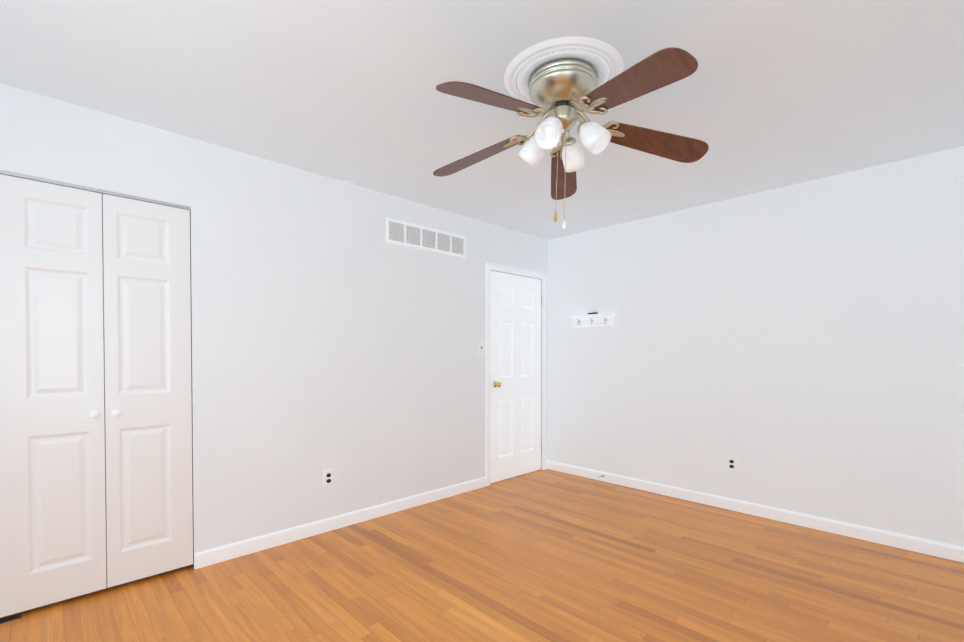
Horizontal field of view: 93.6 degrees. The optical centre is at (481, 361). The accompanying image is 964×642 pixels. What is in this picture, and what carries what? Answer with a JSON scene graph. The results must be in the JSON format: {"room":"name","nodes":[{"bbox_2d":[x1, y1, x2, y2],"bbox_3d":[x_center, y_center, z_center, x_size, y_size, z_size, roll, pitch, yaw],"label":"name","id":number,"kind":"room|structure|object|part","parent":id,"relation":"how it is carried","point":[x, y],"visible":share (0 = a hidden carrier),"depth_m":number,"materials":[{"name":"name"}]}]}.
{"room":"empty bedroom","nodes":[
{"label":"empty bedroom","id":0,"kind":"room"},
{"bbox_2d":[102,223,105,504],"bbox_3d":[-2.236,-0.039,2.625,1.366,2.440,0.680,-1,1,-44],"label":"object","id":1,"kind":"structure","parent":0,"point":[103,338],"depth_m":2.87,"materials":[{"name":"grey"}]},
{"bbox_2d":[0,83,547,568],"bbox_3d":[-0.989,-0.048,3.280,4.840,2.440,0.120,-1,1,-44],"label":"wall","id":2,"kind":"structure","parent":0,"point":[336,331],"depth_m":2.99,"materials":[{"name":"paint"}]},
{"bbox_2d":[0,174,105,623],"bbox_3d":[-2.054,0.171,2.165,0.379,2.034,0.068,-1,1,-44],"label":"closet door","id":3,"kind":"structure","parent":2,"relation":"in","point":[52,497],"depth_m":2.16,"materials":[{"name":"white wood"}]},
{"bbox_3d":[-1.935,0.266,2.260,0.036,0.036,0.036,-1,1,-44],"label":"knob","id":4,"kind":"part","parent":3,"relation":"part of","materials":[{"name":"white plastic"}]},
{"bbox_2d":[0,170,190,209],"bbox_3d":[-1.927,-0.858,2.295,0.764,0.015,0.036,-1,1,-44],"label":"trim","id":5,"kind":"structure","parent":2,"relation":"attached to","point":[3,172],"depth_m":2.25,"materials":[{"name":"silver metal"}]},
{"bbox_2d":[102,194,192,587],"bbox_3d":[-1.780,0.154,2.432,0.377,2.008,0.068,-1,1,-44],"label":"closet door","id":6,"kind":"structure","parent":2,"relation":"in","point":[147,372],"depth_m":2.42,"materials":[{"name":"white wood"}]},
{"bbox_3d":[-1.875,0.265,2.318,0.036,0.036,0.036,-1,1,-44],"label":"knob","id":7,"kind":"part","parent":6,"relation":"part of","materials":[{"name":"white plastic"}]},
{"bbox_2d":[190,210,193,567],"bbox_3d":[-1.958,0.167,2.342,0.766,2.036,0.118,-1,1,-44],"label":"door frame","id":8,"kind":"structure","parent":2,"relation":"attached to","point":[191,389],"depth_m":2.57,"materials":[{"name":"grey wood"}]},
{"bbox_2d":[324,469,332,486],"bbox_3d":[-1.061,0.808,3.132,0.070,0.115,0.010,-1,1,-44],"label":"electrical outlet","id":9,"kind":"object","parent":2,"relation":"attached to","point":[328,477],"visible":1,"depth_m":3.13,"materials":[{"name":"white plastic"}]},
{"bbox_2d":[195,477,486,568],"bbox_3d":[-0.797,1.127,3.392,2.335,0.086,0.013,-1,1,-44],"label":"baseboard","id":10,"kind":"structure","parent":2,"relation":"attached to","point":[278,538],"depth_m":3.10,"materials":[{"name":"white wood"}]},
{"bbox_2d":[386,218,465,257],"bbox_3d":[-0.436,-1.000,3.715,0.808,0.188,0.009,-1,1,-44],"label":"air vent","id":11,"kind":"object","parent":2,"relation":"in","point":[402,233],"visible":1,"depth_m":3.68,"materials":[{"name":"white metal"}]},
{"bbox_2d":[478,341,483,353],"bbox_3d":[-0.002,-0.124,4.142,0.070,0.115,0.018,-1,1,-44],"label":"switch plate","id":12,"kind":"object","parent":2,"relation":"attached to","point":[480,347],"visible":1,"depth_m":4.14,"materials":[{"name":"white plastic"}]},
{"bbox_2d":[490,271,540,482],"bbox_3d":[0.360,0.147,4.498,0.762,1.998,0.097,-1,1,-44],"label":"entry door","id":13,"kind":"structure","parent":2,"relation":"in","point":[515,375],"depth_m":4.48,"materials":[{"name":"white wood"}]},
{"bbox_3d":[0.150,0.220,4.271,0.062,0.062,0.062,-1,1,-44],"label":"knob","id":14,"kind":"part","parent":13,"relation":"part of","materials":[{"name":"gold metal"}]},
{"bbox_2d":[486,263,545,485],"bbox_3d":[0.317,0.120,4.542,0.886,2.067,0.136,-1,1,-44],"label":"door frame","id":15,"kind":"structure","parent":2,"relation":"attached to","point":[495,267],"depth_m":4.51,"materials":[{"name":"white wood"}]},
{"bbox_2d":[0,469,963,641],"bbox_3d":[0.008,1.236,2.274,4.840,0.100,4.780,-1,1,-44],"label":"floor","id":16,"kind":"structure","parent":0,"point":[547,555],"depth_m":2.40,"materials":[{"name":"brown wood"}]},
{"bbox_2d":[0,0,963,239],"bbox_3d":[0.322,-1.299,1.915,4.840,0.100,3.880,-1,1,-44],"label":"ceiling","id":17,"kind":"structure","parent":0,"point":[766,95],"depth_m":2.04,"materials":[{"name":"paint"}]},
{"bbox_2d":[433,36,708,228],"bbox_3d":[0.315,-0.917,1.965,1.242,0.665,1.292,-1,1,-44],"label":"ceiling fan","id":18,"kind":"object","parent":17,"relation":"hanging from","point":[563,87],"visible":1,"depth_m":1.90,"materials":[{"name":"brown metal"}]},
{"bbox_3d":[-0.023,-0.994,2.200,0.240,0.110,0.481,-1,1,-44],"label":"blade","id":19,"kind":"part","parent":18,"relation":"part of","materials":[{"name":"brown wood"}]},
{"bbox_3d":[0.039,-0.986,1.704,0.484,0.110,0.146,-1,1,-44],"label":"blade","id":20,"kind":"part","parent":18,"relation":"part of","materials":[{"name":"brown wood"}]},
{"bbox_3d":[0.228,-0.954,2.069,0.111,0.139,0.136,-1,1,-44],"label":"lamp shade","id":21,"kind":"part","parent":18,"relation":"part of","materials":[{"name":"white glass"}]},
{"bbox_3d":[0.283,-0.951,1.871,0.136,0.139,0.111,-1,1,-44],"label":"lamp shade","id":22,"kind":"part","parent":18,"relation":"part of","materials":[{"name":"white glass"}]},
{"bbox_3d":[0.292,-0.969,1.887,0.068,0.071,0.047,-1,1,-44],"label":"bulb","id":23,"kind":"part","parent":18,"relation":"part of","materials":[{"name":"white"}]},
{"bbox_3d":[0.348,-0.808,1.997,0.050,0.371,0.025,-1,1,-44],"label":"chain","id":24,"kind":"part","parent":18,"relation":"part of","materials":[{"name":"beige metal"}]},
{"bbox_3d":[0.434,-0.997,2.418,0.439,0.110,0.347,-1,1,-44],"label":"blade","id":25,"kind":"part","parent":18,"relation":"part of","materials":[{"name":"brown wood"}]},
{"bbox_2d":[563,137,575,145],"bbox_3d":[0.403,-1.005,2.079,0.051,0.048,0.059,-1,1,-44],"label":"socket","id":26,"kind":"object","parent":18,"relation":"attached to","point":[570,141],"depth_m":2.06,"materials":[{"name":"gold metal"}]},
{"bbox_3d":[0.427,-0.955,2.124,0.136,0.139,0.111,-1,1,-44],"label":"lamp shade","id":27,"kind":"part","parent":18,"relation":"part of","materials":[{"name":"white glass"}]},
{"bbox_2d":[577,121,586,133],"bbox_3d":[0.437,-1.004,1.949,0.059,0.048,0.051,-1,1,-44],"label":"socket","id":28,"kind":"object","parent":18,"relation":"attached to","point":[582,127],"depth_m":1.92,"materials":[{"name":"gold metal"}]},
{"bbox_3d":[0.482,-0.952,1.926,0.111,0.139,0.136,-1,1,-44],"label":"lamp shade","id":29,"kind":"part","parent":18,"relation":"part of","materials":[{"name":"white glass"}]},
{"bbox_3d":[0.456,-1.017,1.780,0.045,0.026,0.096,-1,1,-44],"label":"plate","id":30,"kind":"part","parent":18,"relation":"part of","materials":[{"name":"gold metal"}]},
{"bbox_3d":[0.592,-1.021,2.026,0.083,0.026,0.066,-1,1,-44],"label":"plate","id":31,"kind":"part","parent":18,"relation":"part of","materials":[{"name":"gold metal"}]},
{"bbox_3d":[0.535,-0.985,1.607,0.255,0.110,0.473,-1,1,-44],"label":"blade","id":32,"kind":"part","parent":18,"relation":"part of","materials":[{"name":"brown wood"}]},
{"bbox_3d":[0.780,-0.991,2.050,0.427,0.110,0.361,-1,1,-44],"label":"blade","id":33,"kind":"part","parent":18,"relation":"part of","materials":[{"name":"brown wood"}]},
{"bbox_2d":[547,146,963,546],"bbox_3d":[2.055,-0.052,3.535,0.120,2.440,3.760,-1,1,-44],"label":"wall","id":34,"kind":"structure","parent":0,"point":[798,348],"depth_m":3.29,"materials":[{"name":"paint"}]},
{"bbox_2d":[567,312,616,327],"bbox_3d":[1.068,-0.407,4.415,0.062,0.132,0.520,-1,1,-44],"label":"hook rail","id":35,"kind":"object","parent":34,"relation":"attached to","point":[595,319],"visible":1,"depth_m":4.40,"materials":[{"name":"white wood"}]},
{"bbox_2d":[727,456,736,471],"bbox_3d":[1.960,0.806,3.553,0.010,0.115,0.070,-1,1,-44],"label":"electrical outlet","id":36,"kind":"object","parent":34,"relation":"attached to","point":[731,463],"visible":1,"depth_m":3.55,"materials":[{"name":"white plastic"}]},
{"bbox_2d":[546,460,963,562],"bbox_3d":[1.946,1.125,3.550,0.040,0.086,3.610,-1,1,-44],"label":"baseboard","id":37,"kind":"structure","parent":34,"relation":"attached to","point":[952,552],"depth_m":3.29,"materials":[{"name":"white wood"}]}
]}

